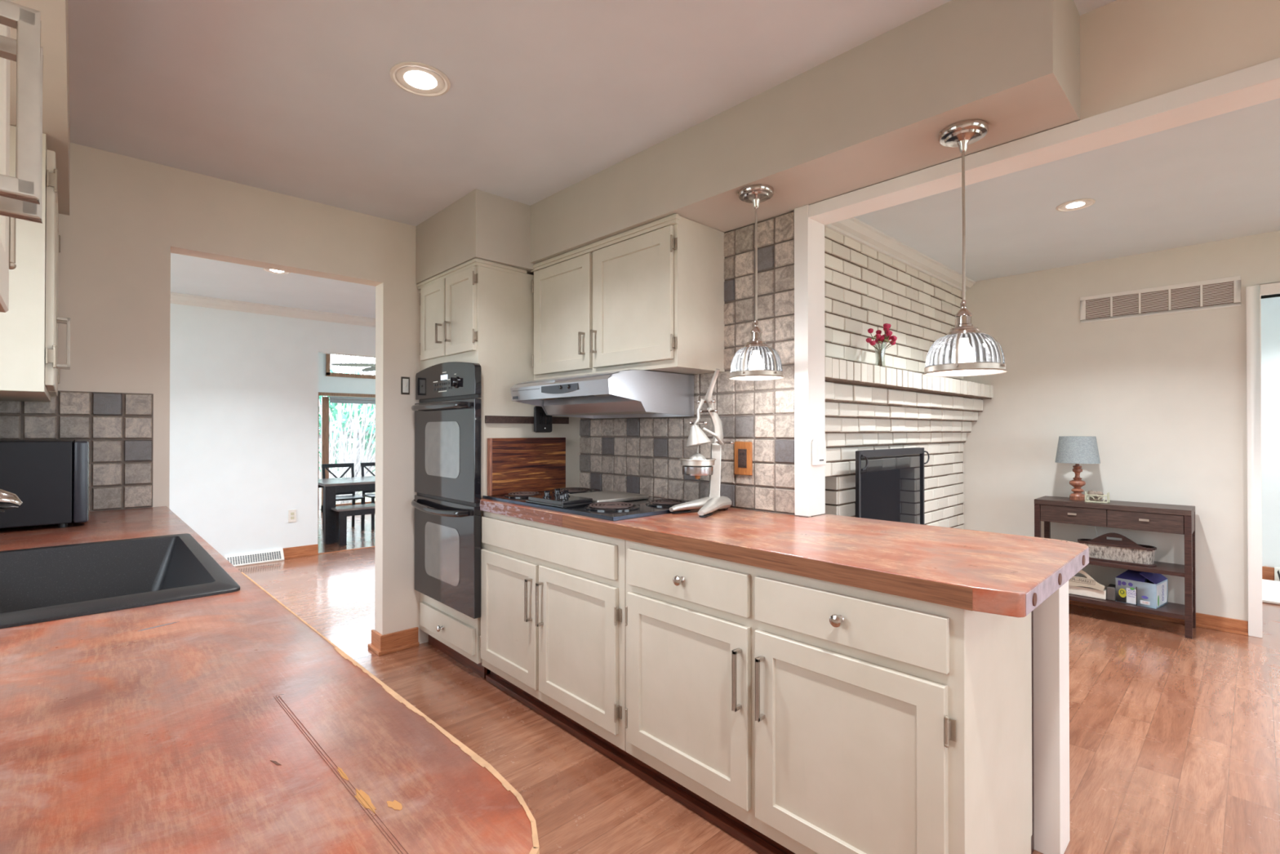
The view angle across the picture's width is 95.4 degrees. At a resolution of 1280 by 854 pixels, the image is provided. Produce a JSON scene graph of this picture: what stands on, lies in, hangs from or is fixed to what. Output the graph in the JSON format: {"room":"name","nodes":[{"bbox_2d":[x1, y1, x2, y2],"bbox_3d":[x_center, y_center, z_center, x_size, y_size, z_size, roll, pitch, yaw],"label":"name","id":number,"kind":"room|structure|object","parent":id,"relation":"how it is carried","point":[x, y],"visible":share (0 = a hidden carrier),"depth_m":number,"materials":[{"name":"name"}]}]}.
{"room":"kitchen","nodes":[
{"label":"kitchen","id":0,"kind":"room"},
{"bbox_2d":[9,0,70,215],"bbox_3d":[-0.972,-1.042,0.728,0.418,0.305,4.385,0,0,-43],"label":"wall","id":1,"kind":"structure","parent":0,"point":[54,18],"depth_m":1.53,"materials":[{"name":"paint"}]},
{"bbox_2d":[57,142,428,644],"bbox_3d":[-1.718,0.047,3.116,2.620,2.455,0.120,0,0,-43],"label":"wall","id":2,"kind":"structure","parent":0,"point":[121,231],"depth_m":2.72,"materials":[{"name":"beige paint"}]},
{"bbox_2d":[0,391,153,511],"bbox_3d":[-2.391,0.103,2.388,0.603,0.504,0.012,0,0,-43],"label":"tile backsplash","id":3,"kind":"structure","parent":2,"relation":"attached to","point":[118,427],"depth_m":2.48,"materials":[{"name":"tile"}]},
{"bbox_2d":[368,626,419,655],"bbox_3d":[-1.431,1.226,3.380,0.230,0.109,0.180,0,0,-43],"label":"baseboard","id":4,"kind":"object","parent":2,"relation":"attached to","point":[380,644],"visible":1,"depth_m":3.32,"materials":[{"name":"brown wood"}]},
{"bbox_2d":[400,376,409,394],"bbox_3d":[-1.353,-0.239,3.365,0.050,0.102,0.020,0,0,-43],"label":"light switch","id":5,"kind":"object","parent":2,"relation":"attached to","point":[405,381],"visible":1,"depth_m":3.37,"materials":[{"name":"white plastic"}]},
{"bbox_2d":[168,303,375,556],"bbox_3d":[-3.077,-0.257,6.174,8.400,3.500,0.120,0,0,-43],"label":"wall","id":6,"kind":"structure","parent":0,"point":[244,385],"depth_m":5.50,"materials":[{"name":"paint"}]},
{"bbox_2d":[170,292,375,327],"bbox_3d":[-3.733,-1.125,5.418,6.400,0.083,0.085,0,0,-43],"label":"crown molding","id":7,"kind":"structure","parent":6,"relation":"attached to","point":[175,298],"depth_m":5.57,"materials":[{"name":"paint"}]},
{"bbox_2d":[288,509,296,522],"bbox_3d":[-3.432,0.877,5.743,0.070,0.122,0.008,0,0,-43],"label":"power outlet","id":8,"kind":"object","parent":6,"relation":"attached to","point":[291,513],"visible":1,"depth_m":5.74,"materials":[{"name":"white plastic"}]},
{"bbox_2d":[282,543,318,559],"bbox_3d":[-3.374,1.239,5.786,0.313,0.107,0.027,0,0,-43],"label":"baseboard","id":9,"kind":"structure","parent":6,"relation":"attached to","point":[311,549],"depth_m":5.78,"materials":[{"name":"brown wood"}]},
{"bbox_2d":[318,546,374,554],"bbox_3d":[-2.686,1.372,6.464,1.620,0.164,0.020,0,0,-43],"label":"threshold","id":10,"kind":"structure","parent":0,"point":[371,546],"depth_m":6.10,"materials":[{"name":"brown wood"}]},
{"bbox_2d":[317,511,375,553],"bbox_3d":[-3.763,1.492,8.638,6.000,0.050,4.660,0,0,-43],"label":"floor","id":11,"kind":"structure","parent":0,"point":[357,538],"depth_m":7.81,"materials":[{"name":"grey wood"}]},
{"bbox_2d":[321,462,364,529],"bbox_3d":[-4.250,1.000,8.326,0.430,0.934,0.492,0,0,-43],"label":"dining chair","id":12,"kind":"object","parent":11,"relation":"on","point":[353,496],"visible":0.62,"depth_m":8.41,"materials":[{"name":"black paint"}]},
{"bbox_2d":[318,475,375,544],"bbox_3d":[-3.445,1.090,8.311,2.190,0.750,0.965,0,0,-43],"label":"dining table","id":13,"kind":"object","parent":11,"relation":"on","point":[331,486],"visible":0.23,"depth_m":7.31,"materials":[{"name":"brown wood"}]},
{"bbox_2d":[331,502,375,546],"bbox_3d":[-3.247,1.237,7.758,1.560,0.450,0.350,0,0,-43],"label":"bench","id":14,"kind":"object","parent":11,"relation":"on","point":[341,512],"visible":0.44,"depth_m":7.23,"materials":[{"name":"brown wood"}]},
{"bbox_2d":[360,462,375,528],"bbox_3d":[-3.864,1.002,8.690,0.430,0.934,0.492,0,0,-43],"label":"dining chair","id":15,"kind":"object","parent":11,"relation":"on","point":[363,465],"visible":0.42,"depth_m":8.69,"materials":[{"name":"black paint"}]},
{"bbox_2d":[318,353,375,394],"bbox_3d":[-3.811,-0.262,8.699,6.200,3.460,4.560,0,0,-43],"label":"wall","id":16,"kind":"structure","parent":0,"point":[326,384],"depth_m":10.29,"materials":[{"name":"paint"}]},
{"bbox_2d":[317,391,375,512],"bbox_3d":[-4.645,0.443,10.919,2.600,2.075,0.100,0,0,-43],"label":"door","id":17,"kind":"structure","parent":16,"relation":"in","point":[325,400],"depth_m":10.10,"materials":[{"name":"brown wood"}]},
{"bbox_2d":[325,353,375,378],"bbox_3d":[-4.620,-1.354,10.925,2.330,0.950,0.080,0,0,-43],"label":"window","id":18,"kind":"structure","parent":16,"relation":"in","point":[328,373],"depth_m":10.24,"materials":[{"name":"brown wood"}]},
{"bbox_2d":[328,395,375,404],"bbox_3d":[-5.001,-0.476,10.485,1.080,0.118,0.055,0,0,-43],"label":"roller blind","id":19,"kind":"object","parent":16,"relation":"attached to","point":[333,399],"visible":0.66,"depth_m":10.36,"materials":[{"name":"fabric"}]},
{"bbox_2d":[67,0,1279,318],"bbox_3d":[0.598,-1.206,3.088,9.500,0.050,9.660,0,0,-43],"label":"ceiling","id":20,"kind":"structure","parent":0,"point":[300,99],"depth_m":2.22,"materials":[{"name":"paint"}]},
{"bbox_2d":[262,267,290,274],"bbox_3d":[-2.719,-1.168,4.358,0.178,0.008,0.178,0,0,-43],"label":"recessed light","id":21,"kind":"object","parent":20,"relation":"in","point":[273,271],"visible":0.61,"depth_m":4.38,"materials":[{"name":"white"}]},
{"bbox_2d":[389,62,450,97],"bbox_3d":[-0.750,-1.182,1.988,0.194,0.008,0.194,0,0,-43],"label":"recessed light","id":22,"kind":"object","parent":20,"relation":"in","point":[418,78],"visible":1,"depth_m":1.98,"materials":[{"name":"white"}]},
{"bbox_2d":[1056,198,1095,211],"bbox_3d":[2.313,-1.176,3.092,0.168,0.008,0.168,0,0,-43],"label":"recessed light","id":23,"kind":"object","parent":20,"relation":"in","point":[1085,202],"visible":1,"depth_m":3.08,"materials":[{"name":"white"}]},
{"bbox_2d":[415,0,1079,284],"bbox_3d":[-0.018,-1.015,2.554,0.701,0.337,3.040,0,0,-43],"label":"soffit","id":24,"kind":"structure","parent":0,"point":[875,112],"depth_m":1.94,"materials":[{"name":"paint"}]},
{"bbox_2d":[728,183,784,380],"bbox_3d":[0.434,-0.531,2.175,0.204,0.700,0.204,0,0,13],"label":"pendant light","id":25,"kind":"object","parent":24,"relation":"hanging from","point":[756,361],"visible":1,"depth_m":2.13,"materials":[{"name":"silver metal"}]},
{"bbox_2d":[922,119,1007,377],"bbox_3d":[0.964,-0.521,1.731,0.224,0.724,0.224,0,0,-43],"label":"pendant light","id":26,"kind":"object","parent":24,"relation":"hanging from","point":[965,350],"visible":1,"depth_m":1.69,"materials":[{"name":"silver metal"}]},
{"bbox_2d":[235,546,1279,853],"bbox_3d":[0.639,1.299,3.030,9.500,0.050,9.540,0,0,-43],"label":"floor","id":27,"kind":"structure","parent":0,"point":[1175,738],"depth_m":2.37,"materials":[{"name":"brown wood"}]},
{"bbox_2d":[224,547,284,566],"bbox_3d":[-3.634,1.235,5.496,0.462,0.106,0.087,0,0,-43],"label":"floor vent","id":28,"kind":"object","parent":27,"relation":"in","point":[276,554],"visible":0.97,"depth_m":5.49,"materials":[{"name":"white metal"}]},
{"bbox_2d":[227,551,280,564],"bbox_3d":[-3.626,1.234,5.479,0.422,0.064,0.044,0,0,-43],"label":"grille","id":29,"kind":"object","parent":28,"relation":"attached to","point":[257,557],"depth_m":5.48,"materials":[{"name":"white metal"}]},
{"bbox_2d":[416,257,580,678],"bbox_3d":[-0.824,0.217,3.379,0.725,2.118,0.719,0,0,-43],"label":"tall cabinet","id":30,"kind":"object","parent":27,"relation":"on","point":[477,310],"depth_m":3.06,"materials":[{"name":"beige paint"}]},
{"bbox_2d":[411,361,481,618],"bbox_3d":[-1.073,0.299,3.117,0.100,1.290,0.728,0,0,-43],"label":"double wall oven","id":31,"kind":"object","parent":30,"relation":"in","point":[446,502],"visible":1,"depth_m":3.04,"materials":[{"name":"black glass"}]},
{"bbox_2d":[533,405,551,432],"bbox_3d":[-0.527,-0.042,3.170,0.115,0.143,0.024,0,0,-43],"label":"sheath","id":32,"kind":"object","parent":30,"relation":"hanging from","point":[542,422],"visible":0.86,"depth_m":3.15,"materials":[{"name":"plastic"}]},
{"bbox_2d":[485,671,795,853],"bbox_3d":[-0.010,1.232,2.143,0.042,0.082,2.190,0,0,-43],"label":"toe kick","id":33,"kind":"object","parent":27,"relation":"on","point":[749,836],"visible":0.71,"depth_m":2.08,"materials":[{"name":"brown wood"}]},
{"bbox_2d":[479,511,625,751],"bbox_3d":[-0.218,0.803,2.724,0.671,0.782,1.076,0,0,-43],"label":"base cabinet","id":34,"kind":"object","parent":33,"relation":"on","point":[553,597],"visible":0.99,"depth_m":2.43,"materials":[{"name":"beige paint"}]},
{"bbox_2d":[625,539,1034,853],"bbox_3d":[0.547,0.838,1.919,0.680,0.860,1.143,0,0,-43],"label":"base cabinet","id":35,"kind":"object","parent":27,"relation":"on","point":[823,717],"visible":0.99,"depth_m":1.57,"materials":[{"name":"beige paint"}]},
{"bbox_2d":[480,497,1088,617],"bbox_3d":[0.273,0.383,2.342,0.808,0.054,2.366,0,0,-43],"label":"countertop","id":36,"kind":"structure","parent":35,"relation":"on","point":[1009,575],"depth_m":1.70,"materials":[{"name":"red wood"}]},
{"bbox_2d":[487,437,565,495],"bbox_3d":[-0.595,0.203,3.111,0.030,0.290,0.483,0,0,45],"label":"cutting board","id":37,"kind":"object","parent":36,"relation":"on","point":[514,464],"visible":0.91,"depth_m":3.08,"materials":[{"name":"brown wood"}]},
{"bbox_2d":[483,487,693,520],"bbox_3d":[-0.226,0.323,2.764,0.600,0.070,1.004,0,0,-43],"label":"electric cooktop","id":38,"kind":"object","parent":36,"relation":"in","point":[563,502],"visible":0.96,"depth_m":2.52,"materials":[{"name":"black ceramic"}]},
{"bbox_2d":[504,493,544,497],"bbox_3d":[-0.584,0.345,2.947,0.200,0.006,0.200,0,0,-43],"label":"burner","id":39,"kind":"object","parent":38,"relation":"on","point":[510,495],"depth_m":2.89,"materials":[{"name":"black metal"}]},
{"bbox_2d":[551,488,595,493],"bbox_3d":[-0.355,0.346,3.142,0.236,0.006,0.236,0,0,-43],"label":"burner","id":40,"kind":"object","parent":38,"relation":"on","point":[571,491],"depth_m":3.08,"materials":[{"name":"black metal"}]},
{"bbox_2d":[554,490,648,502],"bbox_3d":[-0.188,0.321,2.781,0.364,0.050,0.295,0,0,-43],"label":"lid","id":41,"kind":"object","parent":38,"relation":"on","point":[603,495],"visible":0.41,"depth_m":2.75,"materials":[{"name":"silver metal"}]},
{"bbox_2d":[584,504,639,511],"bbox_3d":[-0.119,0.342,2.491,0.236,0.006,0.236,0,0,-43],"label":"burner","id":42,"kind":"object","parent":38,"relation":"on","point":[587,507],"depth_m":2.43,"materials":[{"name":"black metal"}]},
{"bbox_2d":[645,501,685,506],"bbox_3d":[0.125,0.343,2.612,0.200,0.006,0.200,0,0,-43],"label":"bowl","id":43,"kind":"object","parent":38,"relation":"on","point":[651,504],"depth_m":2.56,"materials":[{"name":"black metal"}]},
{"bbox_2d":[669,368,733,517],"bbox_3d":[0.273,0.060,2.431,0.282,0.592,0.199,0,0,-43],"label":"juicer","id":44,"kind":"object","parent":36,"relation":"on","point":[697,465],"visible":1,"depth_m":2.42,"materials":[{"name":"metal"}]},
{"bbox_2d":[679,457,715,466],"bbox_3d":[0.241,0.147,2.431,0.154,0.030,0.154,0,0,-43],"label":"bowl","id":45,"kind":"object","parent":44,"relation":"on","point":[686,462],"depth_m":2.38,"materials":[{"name":"silver metal"}]},
{"bbox_2d":[682,465,713,475],"bbox_3d":[0.241,0.181,2.431,0.130,0.038,0.130,0,0,-43],"label":"cup","id":46,"kind":"object","parent":44,"relation":"on","point":[691,470],"depth_m":2.38,"materials":[{"name":"metal"}]},
{"bbox_2d":[855,447,929,524],"bbox_3d":[1.608,0.706,3.584,0.985,1.142,0.140,0,0,-43],"label":"fireplace screen","id":47,"kind":"object","parent":27,"relation":"on","point":[890,482],"visible":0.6,"depth_m":3.57,"materials":[{"name":"black metal"}]},
{"bbox_2d":[811,226,993,528],"bbox_3d":[1.425,0.054,3.859,2.987,2.450,0.814,0,0,-43],"label":"brick fireplace","id":48,"kind":"object","parent":27,"relation":"on","point":[891,405],"visible":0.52,"depth_m":3.66,"materials":[{"name":"white brick"}]},
{"bbox_2d":[824,217,975,292],"bbox_3d":[1.587,-1.142,3.694,2.990,0.070,0.088,0,0,-43],"label":"crown molding","id":49,"kind":"structure","parent":48,"relation":"attached to","point":[854,228],"depth_m":3.75,"materials":[{"name":"paint"}]},
{"bbox_2d":[824,356,993,397],"bbox_3d":[1.624,-0.284,3.650,2.980,0.100,0.234,0,0,-43],"label":"mantel shelf","id":50,"kind":"object","parent":48,"relation":"attached to","point":[837,371],"depth_m":3.39,"materials":[{"name":"white paint"}]},
{"bbox_3d":[1.397,-0.413,3.385,0.072,0.151,0.072,0,0,-43],"label":"glass vase","id":51,"kind":"object","parent":48,"relation":"on","visible":0},
{"bbox_2d":[866,323,897,365],"bbox_3d":[1.421,-0.479,3.393,0.267,0.244,0.119,0,0,-43],"label":"bouquet","id":52,"kind":"object","parent":51,"relation":"in","point":[885,338],"visible":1,"depth_m":3.37,"materials":[{"name":"red plant"}]},
{"bbox_2d":[1034,495,1195,638],"bbox_3d":[3.158,0.893,3.901,0.313,0.773,0.805,0,0,-43],"label":"console table","id":53,"kind":"object","parent":27,"relation":"on","point":[1140,516],"visible":0.83,"depth_m":3.71,"materials":[{"name":"brown wood"}]},
{"bbox_2d":[1054,435,1100,537],"bbox_3d":[3.060,0.463,4.065,0.290,0.795,0.254,0,0,-43],"label":"table lamp","id":54,"kind":"object","parent":53,"relation":"on","point":[1077,450],"visible":0.97,"depth_m":3.99,"materials":[{"name":"grey fabric"}]},
{"bbox_2d":[1068,569,1115,600],"bbox_3d":[3.042,1.054,3.973,0.144,0.182,0.330,0,0,-43],"label":"caddy","id":55,"kind":"object","parent":53,"relation":"on","point":[1088,586],"visible":0.84,"depth_m":3.90,"materials":[{"name":"white metal"}]},
{"bbox_2d":[1068,585,1106,599],"bbox_3d":[3.034,1.115,3.991,0.130,0.060,0.272,0,0,-43],"label":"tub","id":56,"kind":"object","parent":55,"relation":"in","point":[1091,591],"depth_m":3.91,"materials":[{"name":"white"}]},
{"bbox_2d":[1084,490,1110,503],"bbox_3d":[3.077,0.471,3.918,0.064,0.070,0.126,0,0,-43],"label":"napkin holder","id":57,"kind":"object","parent":53,"relation":"on","point":[1086,494],"visible":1,"depth_m":3.90,"materials":[{"name":"beige metal"}]},
{"bbox_2d":[1087,490,1103,501],"bbox_3d":[3.072,0.464,3.924,0.038,0.072,0.088,0,0,-43],"label":"bundle","id":58,"kind":"object","parent":57,"relation":"in","point":[1090,492],"visible":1,"depth_m":3.91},
{"bbox_2d":[1077,532,1156,566],"bbox_3d":[3.160,0.793,3.866,0.140,0.192,0.410,0,0,-43],"label":"basket","id":59,"kind":"object","parent":53,"relation":"on","point":[1126,551],"visible":0.82,"depth_m":3.81,"materials":[{"name":"wicker"}]},
{"bbox_2d":[1080,540,1155,564],"bbox_3d":[3.160,0.830,3.866,0.130,0.098,0.400,0,0,-43],"label":"tub","id":60,"kind":"object","parent":59,"relation":"in","point":[1113,552],"depth_m":3.80,"materials":[{"name":"wicker"}]},
{"bbox_2d":[1068,593,1193,619],"bbox_3d":[3.161,1.159,3.903,0.297,0.028,0.785,0,0,-43],"label":"shelf","id":61,"kind":"object","parent":53,"relation":"attached to","point":[1172,610],"depth_m":3.71,"materials":[{"name":"brown wood"}]},
{"bbox_2d":[1088,559,1184,577],"bbox_3d":[3.161,0.902,3.904,0.297,0.025,0.785,0,0,-43],"label":"shelf","id":62,"kind":"object","parent":53,"relation":"attached to","point":[1166,568],"depth_m":3.70,"materials":[{"name":"brown wood"}]},
{"bbox_2d":[1115,569,1168,608],"bbox_3d":[3.281,1.035,3.807,0.238,0.218,0.208,0,0,-34],"label":"carton","id":63,"kind":"object","parent":53,"relation":"on","point":[1148,589],"visible":1,"depth_m":3.74,"materials":[{"name":"blue cardboard"}]},
{"bbox_2d":[1156,581,1167,606],"bbox_3d":[3.337,1.066,3.720,0.203,0.135,0.001,0,0,-34],"label":"print","id":64,"kind":"object","parent":63,"relation":"attached to","point":[1159,588],"depth_m":3.72},
{"bbox_2d":[1262,578,1279,604],"bbox_3d":[4.994,1.271,4.398,0.870,0.021,1.250,0,0,-43],"label":"shag rug","id":65,"kind":"object","parent":27,"relation":"on","point":[1270,588],"visible":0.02,"depth_m":4.46,"materials":[{"name":"white fabric"}]},
{"bbox_2d":[1274,566,1279,581],"bbox_3d":[5.380,1.224,4.730,0.071,0.118,0.302,0,0,-43],"label":"floor vent","id":66,"kind":"object","parent":27,"relation":"in","point":[1277,570],"visible":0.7,"depth_m":4.81,"materials":[{"name":"white metal"}]},
{"bbox_3d":[-1.378,0.834,1.333,0.633,0.860,2.923,0,0,-43],"label":"base cabinet","id":67,"kind":"object","parent":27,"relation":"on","visible":0},
{"bbox_2d":[0,506,539,853],"bbox_3d":[-1.333,0.376,1.322,0.718,0.054,3.012,0,0,-43],"label":"countertop","id":68,"kind":"structure","parent":67,"relation":"on","point":[227,722],"depth_m":0.64,"materials":[{"name":"red wood"}]},
{"bbox_2d":[0,488,22,511],"bbox_3d":[-1.498,0.240,1.230,0.262,0.217,0.113,0,0,-43],"label":"kitchen faucet","id":69,"kind":"object","parent":68,"relation":"on","point":[8,500],"visible":1,"depth_m":1.31,"materials":[{"name":"silver metal"}]},
{"bbox_2d":[0,439,88,528],"bbox_3d":[-2.269,0.201,2.137,0.356,0.306,0.505,0,0,-43],"label":"microwave oven","id":70,"kind":"object","parent":68,"relation":"on","point":[50,477],"visible":1,"depth_m":2.00,"materials":[{"name":"black metal"}]},
{"bbox_2d":[0,533,239,628],"bbox_3d":[-1.356,0.441,1.387,0.536,0.196,0.908,0,0,-43],"label":"sink","id":71,"kind":"object","parent":68,"relation":"in","point":[57,582],"visible":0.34,"depth_m":1.64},
{"bbox_2d":[725,0,1279,853],"bbox_3d":[1.411,0.038,1.597,0.125,2.455,6.385,0,0,-43],"label":"wall","id":72,"kind":"structure","parent":0,"point":[1131,51],"depth_m":1.62,"materials":[{"name":"beige paint"}]},
{"bbox_2d":[530,213,724,380],"bbox_3d":[-0.110,-0.561,2.871,0.402,0.629,1.077,0,0,-44],"label":"upper cabinet","id":73,"kind":"object","parent":72,"relation":"attached to","point":[650,296],"visible":0.98,"depth_m":2.60,"materials":[{"name":"beige paint"}]},
{"bbox_2d":[511,368,694,418],"bbox_3d":[-0.201,-0.147,2.832,0.546,0.194,0.757,0,0,-43],"label":"range hood","id":74,"kind":"object","parent":73,"relation":"attached to","point":[624,393],"visible":1,"depth_m":2.64,"materials":[{"name":"silver metal"}]},
{"bbox_2d":[542,397,558,399],"bbox_3d":[-0.455,-0.141,2.872,0.100,0.014,0.100,0,0,-43],"label":"lamp","id":75,"kind":"object","parent":74,"relation":"on","point":[553,397],"depth_m":2.86,"materials":[{"name":"silver metal"}]},
{"bbox_2d":[594,394,611,395],"bbox_3d":[-0.167,-0.142,2.567,0.100,0.014,0.100,0,0,-43],"label":"lamp","id":76,"kind":"object","parent":74,"relation":"on","point":[600,394],"depth_m":2.54,"materials":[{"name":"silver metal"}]},
{"bbox_2d":[579,211,794,514],"bbox_3d":[0.141,-0.258,2.878,0.017,1.233,1.435,0,0,-43],"label":"tile backsplash","id":77,"kind":"structure","parent":72,"relation":"attached to","point":[637,455],"depth_m":2.56,"materials":[{"name":"tile"}]},
{"bbox_2d":[734,441,752,475],"bbox_3d":[0.447,0.136,2.527,0.017,0.145,0.092,0,0,-43],"label":"power outlet","id":78,"kind":"object","parent":77,"relation":"attached to","point":[743,450],"visible":1,"depth_m":2.52,"materials":[{"name":"brown wood"}]},
{"bbox_2d":[738,449,745,457],"bbox_3d":[0.442,0.117,2.522,0.002,0.033,0.033,0,0,-43],"label":"receptacle","id":79,"kind":"object","parent":78,"relation":"attached to","point":[741,452],"depth_m":2.52,"materials":[{"name":"black plastic"}]},
{"bbox_2d":[738,458,745,466],"bbox_3d":[0.442,0.155,2.522,0.002,0.033,0.033,0,0,-43],"label":"receptacle","id":80,"kind":"object","parent":78,"relation":"attached to","point":[741,461],"depth_m":2.52,"materials":[{"name":"black plastic"}]},
{"bbox_2d":[794,57,1279,516],"bbox_3d":[2.136,-0.272,0.833,0.132,1.234,4.276,0,0,-43],"label":"door frame","id":81,"kind":"structure","parent":72,"relation":"attached to","point":[1260,83],"depth_m":2.01,"materials":[{"name":"white paint"}]},
{"bbox_2d":[811,439,826,465],"bbox_3d":[0.716,0.100,2.327,0.078,0.104,0.023,0,0,-43],"label":"sensor","id":82,"kind":"object","parent":81,"relation":"attached to","point":[818,446],"visible":1,"depth_m":2.31,"materials":[{"name":"white plastic"}]},
{"bbox_2d":[962,230,1279,621],"bbox_3d":[4.016,0.049,3.379,0.120,2.455,5.400,0,0,-43],"label":"wall","id":83,"kind":"structure","parent":0,"point":[1162,397],"depth_m":3.99,"materials":[{"name":"paint"}]},
{"bbox_2d":[1068,600,1248,635],"bbox_3d":[3.183,1.240,4.149,0.031,0.088,1.595,0,0,-43],"label":"baseboard","id":84,"kind":"structure","parent":83,"relation":"attached to","point":[1202,620],"depth_m":3.70,"materials":[{"name":"brown wood"}]},
{"bbox_2d":[1080,275,1240,323],"bbox_3d":[3.445,-0.841,3.896,0.008,0.188,0.807,0,0,-43],"label":"air vent","id":85,"kind":"object","parent":83,"relation":"in","point":[1225,292],"visible":1,"depth_m":3.86,"materials":[{"name":"beige metal"}]},
{"bbox_2d":[1245,281,1279,637],"bbox_3d":[4.105,0.204,3.269,0.150,2.143,0.960,0,0,-43],"label":"door frame","id":86,"kind":"structure","parent":83,"relation":"attached to","point":[1254,294],"depth_m":3.54,"materials":[{"name":"white paint"}]},
{"bbox_2d":[1261,297,1279,567],"bbox_3d":[4.581,0.054,4.325,2.000,2.455,2.200,0,0,-43],"label":"wall","id":87,"kind":"structure","parent":0,"point":[1270,307],"depth_m":4.88,"materials":[{"name":"paint"}]},
{"bbox_2d":[1262,566,1274,580],"bbox_3d":[4.923,1.232,5.256,0.015,0.110,1.105,0,0,-43],"label":"baseboard","id":88,"kind":"structure","parent":87,"relation":"attached to","point":[1268,573],"depth_m":4.88,"materials":[{"name":"brown wood"}]},
{"bbox_3d":[-3.804,-2.017,8.702,6.000,0.050,4.540,0,0,-43],"label":"ceiling","id":89,"kind":"structure","parent":0,"visible":0},
{"bbox_2d":[331,363,375,371],"bbox_3d":[-3.843,-1.424,8.800,1.473,1.134,1.482,0,0,-43],"label":"ceiling fan","id":90,"kind":"object","parent":89,"relation":"hanging from","point":[372,366],"visible":0.2,"depth_m":8.58,"materials":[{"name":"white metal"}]},
{"bbox_3d":[-0.481,0.027,-0.190,0.120,2.455,6.385,0,0,-43],"label":"wall","id":91,"kind":"structure","parent":0,"visible":0},
{"bbox_2d":[0,0,43,312],"bbox_3d":[-0.525,-0.503,0.256,0.367,0.778,0.955,0,0,-44],"label":"upper cabinet","id":92,"kind":"object","parent":91,"relation":"attached to","point":[20,195],"visible":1,"depth_m":0.36,"materials":[{"name":"beige paint"}]},
{"bbox_2d":[0,124,70,401],"bbox_3d":[-2.184,-0.493,1.978,0.355,0.778,0.875,0,0,-44],"label":"upper cabinet","id":93,"kind":"object","parent":91,"relation":"attached to","point":[29,367],"visible":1,"depth_m":1.74,"materials":[{"name":"beige paint"}]},
{"label":"outside","id":94,"kind":"structure","parent":0,"visible":0},
{"bbox_2d":[318,467,375,511],"bbox_3d":[-5.774,1.855,8.290,53.000,0.100,70.000,0,0,-43],"label":"lawn","id":95,"kind":"structure","parent":94,"point":[366,499],"depth_m":14.85,"materials":[{"name":"white"}]},
{"bbox_2d":[319,430,373,475],"bbox_3d":[-8.204,0.979,17.279,4.600,1.760,1.200,0,0,-43],"label":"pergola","id":96,"kind":"object","parent":95,"relation":"on","point":[319,430],"visible":0.04,"depth_m":16.95,"materials":[{"name":"white"}]},
{"bbox_2d":[318,437,375,510],"bbox_3d":[-6.943,1.032,12.998,1.961,1.618,1.993,0,0,10],"label":"bare shrub","id":97,"kind":"object","parent":95,"relation":"on","point":[348,460],"visible":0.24,"depth_m":13.22,"materials":[{"name":"green plant"}]},
{"bbox_2d":[319,354,375,495],"bbox_3d":[-7.567,-0.853,15.893,6.950,5.452,7.276,0,0,-43],"label":"bare shrub","id":98,"kind":"object","parent":95,"relation":"on","point":[343,437],"visible":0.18,"depth_m":15.62,"materials":[{"name":"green plant"}]},
{"bbox_2d":[319,368,375,472],"bbox_3d":[-8.876,0.021,18.396,6.966,3.687,5.316,0,0,-43],"label":"evergreen tree","id":99,"kind":"object","parent":95,"relation":"on","point":[345,415],"visible":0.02,"depth_m":16.64,"materials":[{"name":"green plant"}]},
{"bbox_2d":[319,426,375,503],"bbox_3d":[-7.127,0.865,14.187,3.246,1.972,3.155,0,0,5],"label":"bare shrub","id":100,"kind":"object","parent":95,"relation":"on","point":[363,442],"visible":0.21,"depth_m":14.13,"materials":[{"name":"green plant"}]},
{"bbox_2d":[319,426,375,495],"bbox_3d":[-7.576,0.913,15.204,3.693,1.886,3.102,0,0,-43],"label":"bare shrub","id":101,"kind":"object","parent":95,"relation":"on","point":[348,427],"visible":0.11,"depth_m":15.06,"materials":[{"name":"green plant"}]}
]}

